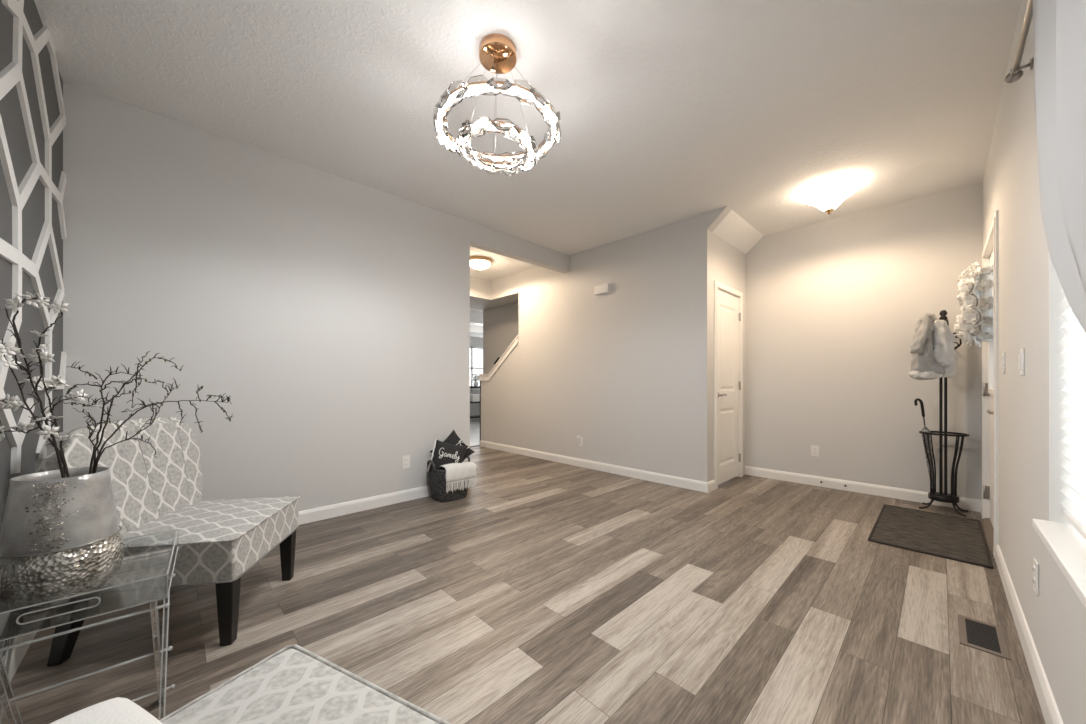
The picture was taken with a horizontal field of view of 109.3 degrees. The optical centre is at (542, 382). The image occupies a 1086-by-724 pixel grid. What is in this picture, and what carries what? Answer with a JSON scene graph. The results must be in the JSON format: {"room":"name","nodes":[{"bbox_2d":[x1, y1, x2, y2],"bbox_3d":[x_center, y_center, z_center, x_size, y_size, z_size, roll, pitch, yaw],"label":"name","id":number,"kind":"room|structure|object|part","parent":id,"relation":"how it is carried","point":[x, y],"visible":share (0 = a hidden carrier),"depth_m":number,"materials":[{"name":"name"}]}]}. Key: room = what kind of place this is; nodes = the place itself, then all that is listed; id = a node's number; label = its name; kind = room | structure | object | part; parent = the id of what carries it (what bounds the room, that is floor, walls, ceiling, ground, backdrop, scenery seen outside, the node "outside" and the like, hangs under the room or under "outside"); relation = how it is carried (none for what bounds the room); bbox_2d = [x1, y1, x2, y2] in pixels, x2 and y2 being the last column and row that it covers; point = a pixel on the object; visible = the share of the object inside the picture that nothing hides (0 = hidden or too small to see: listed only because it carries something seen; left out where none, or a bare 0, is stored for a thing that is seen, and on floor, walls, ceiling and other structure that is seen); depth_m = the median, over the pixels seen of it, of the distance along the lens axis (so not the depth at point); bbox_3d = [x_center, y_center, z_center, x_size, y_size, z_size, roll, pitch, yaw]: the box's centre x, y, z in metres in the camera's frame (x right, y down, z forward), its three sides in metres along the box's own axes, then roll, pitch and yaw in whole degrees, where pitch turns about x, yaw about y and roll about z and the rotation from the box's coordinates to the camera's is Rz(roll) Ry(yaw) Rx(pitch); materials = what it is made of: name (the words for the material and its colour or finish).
{"room":"living room","nodes":[
{"label":"living room","id":0,"kind":"room"},
{"bbox_2d":[0,0,62,657],"bbox_3d":[-1.390,-0.295,0.738,0.120,2.740,3.765,0,0,-44],"label":"wall","id":1,"kind":"structure","parent":0,"point":[33,212],"depth_m":1.61,"materials":[{"name":"grey paint"}]},
{"bbox_2d":[3,632,36,681],"bbox_3d":[-1.391,1.025,0.835,0.014,0.100,3.625,0,0,-44],"label":"baseboard","id":2,"kind":"structure","parent":1,"relation":"attached to","point":[18,653],"depth_m":1.46,"materials":[{"name":"white paint"}]},
{"bbox_2d":[0,0,66,473],"bbox_3d":[-1.390,-0.345,0.836,0.017,2.638,3.623,0,0,-44],"label":"strips","id":3,"kind":"object","parent":1,"relation":"attached to","point":[11,75],"visible":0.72,"depth_m":1.58,"materials":[{"name":"white paint"}]},
{"bbox_2d":[63,82,569,510],"bbox_3d":[-1.234,-0.295,3.591,4.315,2.740,0.115,0,0,-44],"label":"wall","id":4,"kind":"structure","parent":0,"point":[331,312],"depth_m":2.75,"materials":[{"name":"grey paint"}]},
{"bbox_2d":[299,485,468,524],"bbox_3d":[-1.737,1.025,3.094,2.662,0.100,0.129,0,0,-44],"label":"baseboard","id":5,"kind":"structure","parent":4,"relation":"attached to","point":[330,511],"depth_m":3.22,"materials":[{"name":"white paint"}]},
{"bbox_2d":[402,455,409,468],"bbox_3d":[-1.242,0.723,3.496,0.072,0.116,0.010,0,0,-44],"label":"wall outlet","id":6,"kind":"object","parent":4,"relation":"attached to","point":[405,459],"visible":1,"depth_m":3.49,"materials":[{"name":"white plastic"}]},
{"bbox_2d":[470,336,482,418],"bbox_3d":[-3.338,-0.295,10.342,5.800,2.740,0.100,0,0,-44],"label":"wall","id":7,"kind":"structure","parent":0,"point":[474,341],"depth_m":11.54,"materials":[{"name":"grey paint"}]},
{"bbox_2d":[470,346,482,389],"bbox_3d":[-2.153,-0.425,11.490,1.700,1.300,0.100,0,0,-44],"label":"window","id":8,"kind":"structure","parent":7,"relation":"in","point":[471,347],"depth_m":11.46,"materials":[{"name":"white paint"}]},
{"bbox_2d":[470,324,482,336],"bbox_3d":[-1.497,-1.470,10.525,2.700,0.390,0.800,0,0,-44],"label":"ceiling","id":9,"kind":"structure","parent":0,"point":[475,330],"depth_m":9.85,"materials":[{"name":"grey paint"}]},
{"bbox_2d":[470,276,490,300],"bbox_3d":[-1.524,-1.509,5.719,1.770,0.312,0.115,0,0,-44],"label":"wall","id":10,"kind":"structure","parent":0,"point":[480,288],"depth_m":6.15,"materials":[{"name":"grey paint"}]},
{"bbox_2d":[483,302,518,373],"bbox_3d":[-0.283,-0.295,7.189,0.100,2.740,2.720,0,0,-44],"label":"wall","id":11,"kind":"structure","parent":0,"point":[500,324],"depth_m":7.77,"materials":[{"name":"grey paint"}]},
{"bbox_2d":[1,418,1045,723],"bbox_3d":[-0.878,1.115,5.652,10.065,0.080,10.060,0,0,-44],"label":"floor","id":12,"kind":"structure","parent":0,"point":[550,592],"depth_m":1.77,"materials":[{"name":"wood"}]},
{"bbox_2d":[0,529,178,723],"bbox_3d":[-1.382,0.815,1.163,0.390,0.520,0.454,0,0,-41],"label":"tray table","id":13,"kind":"object","parent":12,"relation":"on","point":[144,578],"visible":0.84,"depth_m":1.09,"materials":[{"name":"grey"}]},
{"bbox_3d":[-1.438,0.850,1.016,0.010,0.451,0.270,0,0,-41],"label":"leg","id":14,"kind":"part","parent":13,"relation":"part of","materials":[{"name":"clear plastic"}]},
{"bbox_3d":[-1.426,0.850,1.027,0.010,0.451,0.270,0,0,-41],"label":"leg","id":15,"kind":"part","parent":13,"relation":"part of","materials":[{"name":"clear plastic"}]},
{"bbox_2d":[0,466,123,608],"bbox_3d":[-1.395,0.440,1.120,0.240,0.352,0.240,0,0,-44],"label":"vase","id":16,"kind":"object","parent":13,"relation":"on","point":[60,537],"visible":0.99,"depth_m":1.05,"materials":[{"name":"silver metal"}]},
{"bbox_2d":[0,349,66,477],"bbox_3d":[-1.420,0.140,1.054,0.147,0.509,0.092,0,0,-44],"label":"branch","id":17,"kind":"object","parent":16,"relation":"in","point":[12,403],"visible":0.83,"depth_m":1.05,"materials":[{"name":"grey plant"}]},
{"bbox_2d":[0,290,68,477],"bbox_3d":[-1.355,0.077,1.022,0.139,0.635,0.143,0,0,-44],"label":"branch","id":18,"kind":"object","parent":16,"relation":"in","point":[4,347],"visible":0.98,"depth_m":1.02,"materials":[{"name":"grey plant"}]},
{"bbox_3d":[-1.395,0.537,1.120,0.240,0.158,0.240,0,0,-44],"label":"bulb","id":19,"kind":"part","parent":16,"relation":"part of","materials":[{"name":"silver metal"}]},
{"bbox_2d":[30,341,96,476],"bbox_3d":[-1.427,0.135,1.149,0.134,0.518,0.111,0,0,-44],"label":"branch","id":20,"kind":"object","parent":16,"relation":"in","point":[58,381],"visible":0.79,"depth_m":1.14,"materials":[{"name":"grey plant"}]},
{"bbox_2d":[74,408,119,472],"bbox_3d":[-1.295,0.238,1.113,0.102,0.332,0.043,0,0,-11],"label":"twig","id":21,"kind":"object","parent":16,"relation":"in","point":[92,431],"visible":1,"depth_m":1.12,"materials":[{"name":"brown plant"}]},
{"bbox_2d":[63,362,142,473],"bbox_3d":[-1.303,0.171,1.150,0.178,0.467,0.055,0,0,-23],"label":"twig","id":22,"kind":"object","parent":16,"relation":"in","point":[104,403],"visible":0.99,"depth_m":1.14,"materials":[{"name":"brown plant"}]},
{"bbox_2d":[63,351,183,471],"bbox_3d":[-1.249,0.154,1.155,0.270,0.501,0.061,0,0,-28],"label":"twig","id":23,"kind":"object","parent":16,"relation":"in","point":[95,401],"visible":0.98,"depth_m":1.15,"materials":[{"name":"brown plant"}]},
{"bbox_2d":[94,378,177,471],"bbox_3d":[-1.226,0.195,1.157,0.197,0.419,0.056,0,0,-33],"label":"twig","id":24,"kind":"object","parent":16,"relation":"in","point":[168,393],"visible":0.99,"depth_m":1.17,"materials":[{"name":"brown plant"}]},
{"bbox_2d":[92,386,232,472],"bbox_3d":[-1.173,0.204,1.196,0.355,0.400,0.058,0,0,-21],"label":"twig","id":25,"kind":"object","parent":16,"relation":"in","point":[221,397],"visible":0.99,"depth_m":1.20,"materials":[{"name":"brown plant"}]},
{"bbox_3d":[-1.243,0.660,1.031,0.352,0.014,0.014,0,0,-41],"label":"cross rod","id":26,"kind":"part","parent":13,"relation":"part of","materials":[{"name":"grey plastic"}]},
{"bbox_3d":[-1.319,0.849,1.119,0.352,0.014,0.014,0,0,-41],"label":"cross rod","id":27,"kind":"part","parent":13,"relation":"part of","materials":[{"name":"grey plastic"}]},
{"bbox_2d":[0,534,177,639],"bbox_3d":[-1.383,0.590,1.163,0.385,0.066,0.450,0,0,-41],"label":"tray","id":28,"kind":"object","parent":13,"relation":"on","point":[144,578],"depth_m":1.10,"materials":[{"name":"clear glass"}]},
{"bbox_3d":[-1.384,1.030,1.194,0.352,0.014,0.014,0,0,-41],"label":"cross rod","id":29,"kind":"part","parent":13,"relation":"part of","materials":[{"name":"grey plastic"}]},
{"bbox_3d":[-1.212,0.850,1.210,0.010,0.451,0.270,0,0,-41],"label":"leg","id":30,"kind":"part","parent":13,"relation":"part of","materials":[{"name":"clear plastic"}]},
{"bbox_3d":[-1.200,0.850,1.221,0.010,0.451,0.270,0,0,-41],"label":"leg","id":31,"kind":"part","parent":13,"relation":"part of","materials":[{"name":"clear plastic"}]},
{"bbox_2d":[36,417,299,665],"bbox_3d":[-1.635,0.621,1.795,0.680,0.908,0.714,0,0,-11],"label":"slipper chair","id":32,"kind":"object","parent":12,"relation":"on","point":[220,540],"visible":0.72,"depth_m":1.67,"materials":[{"name":"grey fabric"}]},
{"bbox_3d":[-1.834,0.938,1.491,0.102,0.275,0.064,0,0,-11],"label":"leg","id":33,"kind":"part","parent":32,"relation":"part of","materials":[{"name":"black wood"}]},
{"bbox_3d":[-1.857,0.415,1.753,0.228,0.495,0.708,0,0,-11],"label":"backrest","id":34,"kind":"part","parent":32,"relation":"part of","materials":[{"name":"grey fabric"}]},
{"bbox_3d":[-1.824,0.404,1.759,0.142,0.474,0.714,0,0,-11],"label":"seam cord","id":35,"kind":"part","parent":32,"relation":"part of","materials":[{"name":"grey fabric"}]},
{"bbox_3d":[-1.603,0.710,1.801,0.605,0.194,0.610,0,0,-11],"label":"seat","id":36,"kind":"part","parent":32,"relation":"part of","materials":[{"name":"grey fabric"}]},
{"bbox_3d":[-1.300,0.938,1.591,0.064,0.275,0.064,0,0,-11],"label":"leg","id":37,"kind":"part","parent":32,"relation":"part of","materials":[{"name":"black wood"}]},
{"bbox_3d":[-1.396,0.938,2.106,0.064,0.275,0.064,0,0,-11],"label":"leg","id":38,"kind":"part","parent":32,"relation":"part of","materials":[{"name":"black wood"}]},
{"bbox_2d":[159,644,450,723],"bbox_3d":[-0.480,0.621,0.515,0.714,0.908,0.643,0,0,27],"label":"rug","id":39,"kind":"object","parent":12,"relation":"on","point":[288,686],"visible":0.99,"depth_m":0.76,"materials":[{"name":"fabric"}]},
{"bbox_2d":[50,696,161,723],"bbox_3d":[-0.678,0.566,0.520,0.318,0.090,0.254,0,0,27],"label":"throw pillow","id":40,"kind":"object","parent":39,"relation":"on","point":[118,710],"visible":1,"depth_m":0.62,"materials":[{"name":"white fabric"}]},
{"bbox_2d":[427,456,469,501],"bbox_3d":[-0.877,0.886,3.599,0.400,0.378,0.316,0,0,-44],"label":"woven basket","id":41,"kind":"object","parent":12,"relation":"on","point":[437,478],"visible":0.62,"depth_m":3.46,"materials":[{"name":"grey wicker"}]},
{"bbox_3d":[-1.007,0.752,3.473,0.038,0.110,0.131,0,0,-44],"label":"handle","id":42,"kind":"part","parent":41,"relation":"part of","materials":[{"name":"grey wicker"}]},
{"bbox_2d":[427,439,467,471],"bbox_3d":[-0.874,0.699,3.542,0.369,0.355,0.111,0,0,-12],"label":"pillow","id":43,"kind":"object","parent":41,"relation":"in","point":[445,453],"visible":0.88,"depth_m":3.52,"materials":[{"name":"black fabric"}]},
{"bbox_2d":[429,430,473,459],"bbox_3d":[-0.862,0.660,3.670,0.424,0.420,0.096,0,0,-13],"label":"pillow","id":44,"kind":"object","parent":41,"relation":"in","point":[453,438],"visible":0.38,"depth_m":3.67,"materials":[{"name":"black fabric"}]},
{"bbox_2d":[439,462,475,492],"bbox_3d":[-0.790,0.861,3.550,0.323,0.256,0.161,0,0,-44],"label":"fringed throw","id":45,"kind":"object","parent":41,"relation":"in","point":[455,472],"visible":0.97,"depth_m":3.49,"materials":[{"name":"white fabric"}]},
{"bbox_2d":[470,386,479,418],"bbox_3d":[-1.770,0.590,11.095,1.500,0.970,0.400,0,0,-44],"label":"console table","id":46,"kind":"object","parent":12,"relation":"on","point":[477,416],"visible":0.03,"depth_m":10.75,"materials":[{"name":"black wood"}]},
{"bbox_2d":[470,394,479,401],"bbox_3d":[-1.842,0.439,11.026,0.570,0.200,0.270,0,0,-44],"label":"storage box","id":47,"kind":"object","parent":46,"relation":"on","point":[473,397],"visible":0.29,"depth_m":10.82,"materials":[{"name":"white plastic"}]},
{"bbox_2d":[471,374,479,385],"bbox_3d":[-1.898,-0.074,10.947,0.269,0.359,0.331,0,0,-6],"label":"potted flowers","id":48,"kind":"object","parent":46,"relation":"on","point":[477,377],"visible":0.93,"depth_m":10.90,"materials":[{"name":"white plant"}]},
{"bbox_2d":[868,504,993,568],"bbox_3d":[2.784,1.068,2.789,1.078,0.014,0.558,0,0,-44],"label":"door mat","id":49,"kind":"object","parent":12,"relation":"on","point":[960,539],"visible":1,"depth_m":2.70,"materials":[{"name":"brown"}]},
{"bbox_2d":[919,310,968,516],"bbox_3d":[3.373,0.233,3.244,0.237,1.686,0.294,0,0,-39],"label":"coat rack","id":50,"kind":"object","parent":12,"relation":"on","point":[939,496],"visible":0.64,"depth_m":3.23,"materials":[{"name":"black metal"}]},
{"bbox_2d":[914,398,934,491],"bbox_3d":[3.280,0.538,3.300,0.153,0.804,0.056,0,0,0],"label":"umbrella","id":51,"kind":"object","parent":50,"relation":"on","point":[925,429],"visible":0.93,"depth_m":3.29,"materials":[{"name":"black fabric"}]},
{"bbox_3d":[3.236,0.215,3.307,0.072,0.157,0.025,0,0,22],"label":"handle","id":52,"kind":"part","parent":51,"relation":"part of","materials":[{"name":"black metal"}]},
{"bbox_3d":[3.258,1.015,3.272,0.096,0.121,0.017,0,0,18],"label":"leg","id":53,"kind":"part","parent":50,"relation":"part of","materials":[{"name":"black metal"}]},
{"bbox_2d":[908,313,957,379],"bbox_3d":[3.193,-0.300,3.166,0.365,0.558,0.189,0,0,8],"label":"hooded jacket","id":54,"kind":"object","parent":50,"relation":"hanging from","point":[934,356],"visible":1,"depth_m":3.13,"materials":[{"name":"grey fabric"}]},
{"bbox_2d":[933,320,954,365],"bbox_3d":[3.243,-0.322,3.120,0.112,0.380,0.130,0,0,-44],"label":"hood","id":55,"kind":"object","parent":54,"relation":"attached to","point":[943,338],"depth_m":3.10,"materials":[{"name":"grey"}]},
{"bbox_2d":[928,492,958,502],"bbox_3d":[3.373,0.968,3.244,0.184,0.045,0.184,0,0,-39],"label":"tray","id":56,"kind":"object","parent":50,"relation":"on","point":[945,497],"depth_m":3.20,"materials":[{"name":"black metal"}]},
{"bbox_2d":[919,431,968,497],"bbox_3d":[3.373,0.694,3.244,0.237,0.543,0.293,0,0,-44],"label":"basket","id":57,"kind":"object","parent":50,"relation":"on","point":[931,494],"depth_m":3.23,"materials":[{"name":"black metal"}]},
{"bbox_3d":[3.377,1.015,3.126,0.017,0.121,0.096,0,0,-6],"label":"leg","id":58,"kind":"part","parent":50,"relation":"part of","materials":[{"name":"black metal"}]},
{"bbox_3d":[3.488,1.015,3.216,0.096,0.121,0.017,0,0,18],"label":"leg","id":59,"kind":"part","parent":50,"relation":"part of","materials":[{"name":"black metal"}]},
{"bbox_2d":[958,614,1010,659],"bbox_3d":[1.863,1.073,1.634,0.280,0.005,0.134,0,0,-44],"label":"floor vent","id":60,"kind":"object","parent":12,"relation":"in","point":[973,633],"visible":1,"depth_m":1.62,"materials":[{"name":"brown metal"}]},
{"bbox_2d":[965,619,1000,652],"bbox_3d":[1.863,1.073,1.634,0.240,0.004,0.094,0,0,-44],"label":"grille","id":61,"kind":"object","parent":60,"relation":"attached to","point":[982,635],"depth_m":1.63,"materials":[{"name":"black metal"}]},
{"bbox_2d":[34,0,1020,311],"bbox_3d":[-0.734,-1.715,5.858,8.300,0.100,10.165,0,0,-44],"label":"ceiling","id":62,"kind":"structure","parent":0,"point":[671,111],"depth_m":2.20,"materials":[{"name":"white paint"}]},
{"bbox_2d":[470,310,482,325],"bbox_3d":[-0.836,-1.525,9.808,2.750,0.280,0.250,0,0,-44],"label":"wall","id":63,"kind":"structure","parent":62,"relation":"attached to","point":[476,317],"depth_m":8.96,"materials":[{"name":"white paint"}]},
{"bbox_2d":[470,256,491,269],"bbox_3d":[-0.865,-1.597,5.233,0.352,0.135,0.352,0,0,-44],"label":"hall ceiling light","id":64,"kind":"object","parent":62,"relation":"attached to","point":[476,262],"visible":0.84,"depth_m":5.12,"materials":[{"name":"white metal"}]},
{"bbox_2d":[433,33,560,176],"bbox_3d":[-0.226,-1.395,1.930,0.629,0.540,0.630,0,0,-44],"label":"ring chandelier","id":65,"kind":"object","parent":62,"relation":"hanging from","point":[497,52],"visible":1,"depth_m":1.86,"materials":[{"name":"gold metal"}]},
{"bbox_3d":[-0.226,-1.288,1.930,0.586,0.029,0.586,0,0,-44],"label":"ring frame","id":66,"kind":"part","parent":65,"relation":"part of","materials":[{"name":"clear glass"}]},
{"bbox_3d":[-0.225,-1.188,1.930,0.360,0.037,0.360,0,0,-44],"label":"ring frame","id":67,"kind":"part","parent":65,"relation":"part of","materials":[{"name":"clear glass"}]},
{"bbox_2d":[802,182,858,214],"bbox_3d":[2.447,-1.550,3.290,0.396,0.230,0.390,0,0,-44],"label":"ceiling light","id":68,"kind":"object","parent":62,"relation":"attached to","point":[827,198],"visible":1,"depth_m":3.22,"materials":[{"name":"white glass"}]},
{"bbox_2d":[481,206,731,481],"bbox_3d":[0.384,-0.295,5.103,0.115,2.740,4.005,0,0,-44],"label":"wall","id":69,"kind":"structure","parent":0,"point":[626,370],"depth_m":4.52,"materials":[{"name":"grey paint"}]},
{"bbox_2d":[480,381,480,439],"bbox_3d":[-1.018,0.505,6.551,0.123,1.140,0.025,0,0,-44],"label":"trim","id":70,"kind":"structure","parent":69,"relation":"attached to","point":[480,381],"depth_m":6.50,"materials":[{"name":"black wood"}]},
{"bbox_2d":[470,295,518,309],"bbox_3d":[-0.664,-1.595,6.890,0.865,0.139,2.620,0,0,-44],"label":"trim","id":71,"kind":"structure","parent":69,"relation":"attached to","point":[478,304],"depth_m":7.38,"materials":[{"name":"grey paint"}]},
{"bbox_2d":[479,335,518,380],"bbox_3d":[-0.675,-0.371,6.197,0.163,0.682,1.000,0,0,-44],"label":"cap","id":72,"kind":"object","parent":69,"relation":"attached to","point":[483,377],"visible":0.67,"depth_m":6.09,"materials":[{"name":"white paint"}]},
{"bbox_2d":[579,437,582,445],"bbox_3d":[0.482,0.754,4.913,0.010,0.116,0.072,0,0,-44],"label":"wall outlet","id":73,"kind":"object","parent":69,"relation":"attached to","point":[581,438],"visible":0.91,"depth_m":4.90,"materials":[{"name":"white plastic"}]},
{"bbox_2d":[480,440,714,492],"bbox_3d":[0.334,1.025,5.177,0.174,0.100,3.829,0,0,-44],"label":"baseboard","id":74,"kind":"structure","parent":69,"relation":"attached to","point":[696,485],"depth_m":4.54,"materials":[{"name":"white paint"}]},
{"bbox_2d":[594,283,609,295],"bbox_3d":[0.711,-1.127,4.651,0.045,0.124,0.214,0,0,-44],"label":"door chime","id":75,"kind":"object","parent":69,"relation":"attached to","point":[602,289],"visible":1,"depth_m":4.63,"materials":[{"name":"white plastic"}]},
{"bbox_2d":[712,232,745,479],"bbox_3d":[1.990,-0.212,4.215,0.955,2.575,0.115,0,0,-44],"label":"wall","id":76,"kind":"structure","parent":0,"point":[728,262],"depth_m":4.16,"materials":[{"name":"grey paint"}]},
{"bbox_2d":[714,280,742,488],"bbox_3d":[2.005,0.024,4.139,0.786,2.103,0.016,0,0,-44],"label":"door frame","id":77,"kind":"structure","parent":76,"relation":"attached to","point":[717,284],"depth_m":3.90,"materials":[{"name":"white paint"}]},
{"bbox_2d":[718,289,740,484],"bbox_3d":[2.002,0.046,4.147,0.670,2.021,0.094,0,0,-44],"label":"door","id":78,"kind":"structure","parent":76,"relation":"in","point":[729,316],"depth_m":4.18,"materials":[{"name":"white paint"}]},
{"bbox_2d":[713,210,762,253],"bbox_3d":[2.056,-1.583,4.147,0.955,0.165,0.305,0,0,-44],"label":"wall","id":79,"kind":"structure","parent":0,"point":[733,228],"depth_m":4.07,"materials":[{"name":"white paint"}]},
{"bbox_2d":[746,182,982,499],"bbox_3d":[3.059,-0.295,3.880,0.115,2.740,2.085,0,0,-44],"label":"wall","id":80,"kind":"structure","parent":0,"point":[834,306],"depth_m":3.75,"materials":[{"name":"grey paint"}]},
{"bbox_2d":[811,445,818,456],"bbox_3d":[2.838,0.716,4.019,0.010,0.116,0.072,0,0,-44],"label":"wall outlet","id":81,"kind":"object","parent":80,"relation":"attached to","point":[814,449],"visible":1,"depth_m":4.02,"materials":[{"name":"white plastic"}]},
{"bbox_2d":[745,466,981,511],"bbox_3d":[3.004,1.025,3.845,0.014,0.100,1.830,0,0,-44],"label":"baseboard","id":82,"kind":"structure","parent":80,"relation":"attached to","point":[964,503],"depth_m":3.75,"materials":[{"name":"white paint"}]},
{"bbox_2d":[983,0,1085,723],"bbox_3d":[1.803,-0.295,1.308,5.500,2.740,0.140,0,0,-44],"label":"wall","id":83,"kind":"structure","parent":0,"point":[1055,618],"depth_m":1.54,"materials":[{"name":"grey paint"}]},
{"bbox_2d":[983,248,993,527],"bbox_3d":[3.137,0.044,2.681,0.919,2.026,0.100,0,0,-44],"label":"door","id":84,"kind":"structure","parent":83,"relation":"in","point":[988,388],"depth_m":2.88,"materials":[{"name":"white paint"}]},
{"bbox_2d":[954,261,993,347],"bbox_3d":[3.054,-0.555,2.733,0.611,0.618,0.193,0,0,-44],"label":"flower wreath","id":85,"kind":"object","parent":84,"relation":"hanging from","point":[976,300],"visible":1,"depth_m":2.61,"materials":[{"name":"white fabric"}]},
{"bbox_3d":[3.150,-0.377,2.891,0.159,0.162,0.097,0,0,-44],"label":"flower","id":86,"kind":"part","parent":85,"relation":"part of","materials":[{"name":"white fabric"}]},
{"bbox_3d":[3.205,-0.453,2.920,0.138,0.137,0.056,0,0,-2],"label":"flower","id":87,"kind":"part","parent":85,"relation":"part of","materials":[{"name":"white fabric"}]},
{"bbox_3d":[3.198,-0.637,2.917,0.123,0.146,0.095,0,0,-44],"label":"flower","id":88,"kind":"part","parent":85,"relation":"part of","materials":[{"name":"white fabric"}]},
{"bbox_3d":[2.963,-0.317,2.698,0.157,0.142,0.112,0,0,-44],"label":"flower","id":89,"kind":"part","parent":85,"relation":"part of","materials":[{"name":"white fabric"}]},
{"bbox_3d":[3.034,-0.799,2.754,0.136,0.131,0.101,0,0,-44],"label":"flower","id":90,"kind":"part","parent":85,"relation":"part of","materials":[{"name":"white fabric"}]},
{"bbox_3d":[2.867,-0.640,2.597,0.048,0.133,0.134,0,0,17],"label":"flower","id":91,"kind":"part","parent":85,"relation":"part of","materials":[{"name":"white fabric"}]},
{"bbox_3d":[2.921,-0.710,2.641,0.132,0.144,0.112,0,0,-44],"label":"flower","id":92,"kind":"part","parent":85,"relation":"part of","materials":[{"name":"white fabric"}]},
{"bbox_3d":[2.982,-0.759,2.695,0.161,0.147,0.094,0,0,-44],"label":"flower","id":93,"kind":"part","parent":85,"relation":"part of","materials":[{"name":"white fabric"}]},
{"bbox_3d":[2.869,-0.548,2.579,0.051,0.137,0.140,0,0,19],"label":"flower","id":94,"kind":"part","parent":85,"relation":"part of","materials":[{"name":"white fabric"}]},
{"bbox_3d":[2.929,-0.383,2.635,0.140,0.149,0.116,0,0,-44],"label":"flower","id":95,"kind":"part","parent":85,"relation":"part of","materials":[{"name":"white fabric"}]},
{"bbox_3d":[2.885,-0.441,2.584,0.060,0.145,0.151,0,0,20],"label":"flower","id":96,"kind":"part","parent":85,"relation":"part of","materials":[{"name":"white fabric"}]},
{"bbox_3d":[3.110,-0.300,2.721,0.096,0.039,0.090,0,0,-44],"label":"flower","id":97,"kind":"part","parent":85,"relation":"part of","materials":[{"name":"white fabric"}]},
{"bbox_3d":[2.929,-0.649,2.549,0.047,0.086,0.091,0,0,-44],"label":"flower","id":98,"kind":"part","parent":85,"relation":"part of","materials":[{"name":"white fabric"}]},
{"bbox_3d":[3.014,-0.321,2.633,0.093,0.052,0.095,0,0,-44],"label":"flower","id":99,"kind":"part","parent":85,"relation":"part of","materials":[{"name":"white fabric"}]},
{"bbox_3d":[2.914,-0.521,2.534,0.038,0.105,0.101,0,0,-30],"label":"flower","id":100,"kind":"part","parent":85,"relation":"part of","materials":[{"name":"white fabric"}]},
{"bbox_3d":[2.987,-0.744,2.602,0.081,0.063,0.096,0,0,-44],"label":"flower","id":101,"kind":"part","parent":85,"relation":"part of","materials":[{"name":"white fabric"}]},
{"bbox_3d":[2.943,-0.404,2.566,0.063,0.083,0.095,0,0,-44],"label":"flower","id":102,"kind":"part","parent":85,"relation":"part of","materials":[{"name":"white fabric"}]},
{"bbox_3d":[3.139,-0.385,2.674,0.680,0.940,0.026,0,0,-44],"label":"glazing frame","id":103,"kind":"part","parent":84,"relation":"part of","materials":[{"name":"white paint"}]},
{"bbox_2d":[982,210,998,557],"bbox_3d":[3.167,0.018,2.645,1.050,2.115,0.160,0,0,-44],"label":"door frame","id":104,"kind":"structure","parent":83,"relation":"attached to","point":[994,228],"depth_m":2.41,"materials":[{"name":"white paint"}]},
{"bbox_2d":[1001,352,1004,373],"bbox_3d":[2.526,-0.107,2.115,0.072,0.116,0.012,0,0,-44],"label":"light switch","id":105,"kind":"object","parent":83,"relation":"attached to","point":[1003,353],"visible":1,"depth_m":2.09,"materials":[{"name":"white plastic"}]},
{"bbox_2d":[1004,0,1033,82],"bbox_3d":[0.925,-1.215,0.601,2.666,0.048,0.066,0,0,-44],"label":"curtain rod","id":106,"kind":"object","parent":83,"relation":"attached to","point":[1016,73],"visible":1,"depth_m":1.41,"materials":[{"name":"silver metal"}]},
{"bbox_3d":[0.913,-1.215,0.602,2.650,0.019,0.019,0,0,-44],"label":"rod","id":107,"kind":"part","parent":106,"relation":"part of","materials":[{"name":"silver metal"}]},
{"bbox_2d":[1032,0,1085,332],"bbox_3d":[0.905,-0.552,0.632,1.620,1.396,0.066,0,0,-44],"label":"sheer curtain","id":108,"kind":"object","parent":106,"relation":"hanging from","point":[1059,26],"visible":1,"depth_m":0.78,"materials":[{"name":"white fabric"}]},
{"bbox_2d":[980,501,1062,723],"bbox_3d":[1.751,1.025,1.365,5.265,0.100,0.014,0,0,-44],"label":"baseboard","id":109,"kind":"structure","parent":83,"relation":"attached to","point":[1049,708],"depth_m":1.45,"materials":[{"name":"white paint"}]},
{"bbox_2d":[1019,348,1024,375],"bbox_3d":[2.029,-0.087,1.633,0.072,0.116,0.012,0,0,-44],"label":"light switch","id":110,"kind":"object","parent":83,"relation":"attached to","point":[1022,351],"visible":1,"depth_m":1.61,"materials":[{"name":"white plastic"}]},
{"bbox_2d":[1033,558,1038,595],"bbox_3d":[1.788,0.704,1.398,0.072,0.116,0.010,0,0,-44],"label":"wall outlet","id":111,"kind":"object","parent":83,"relation":"attached to","point":[1035,563],"visible":1,"depth_m":1.39,"materials":[{"name":"white plastic"}]},
{"bbox_2d":[1032,254,1085,607],"bbox_3d":[0.950,-0.273,0.514,1.980,1.585,0.166,0,0,-44],"label":"window","id":112,"kind":"structure","parent":83,"relation":"in","point":[1065,544],"depth_m":1.22,"materials":[{"name":"white paint"}]},
{"bbox_3d":[0.950,0.482,0.514,1.980,0.076,0.166,0,0,-44],"label":"sill","id":113,"kind":"part","parent":112,"relation":"part of","materials":[{"name":"white paint"}]},
{"bbox_2d":[1060,289,1085,539],"bbox_3d":[0.969,-0.321,0.545,1.890,1.480,0.044,0,0,-44],"label":"pleated shade","id":114,"kind":"object","parent":112,"relation":"attached to","point":[1074,341],"visible":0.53,"depth_m":1.11,"materials":[{"name":"white fabric"}]},
{"bbox_3d":[0.969,0.409,0.545,1.886,0.020,0.032,0,0,-44],"label":"rail","id":115,"kind":"part","parent":114,"relation":"part of","materials":[{"name":"white plastic"}]}
]}

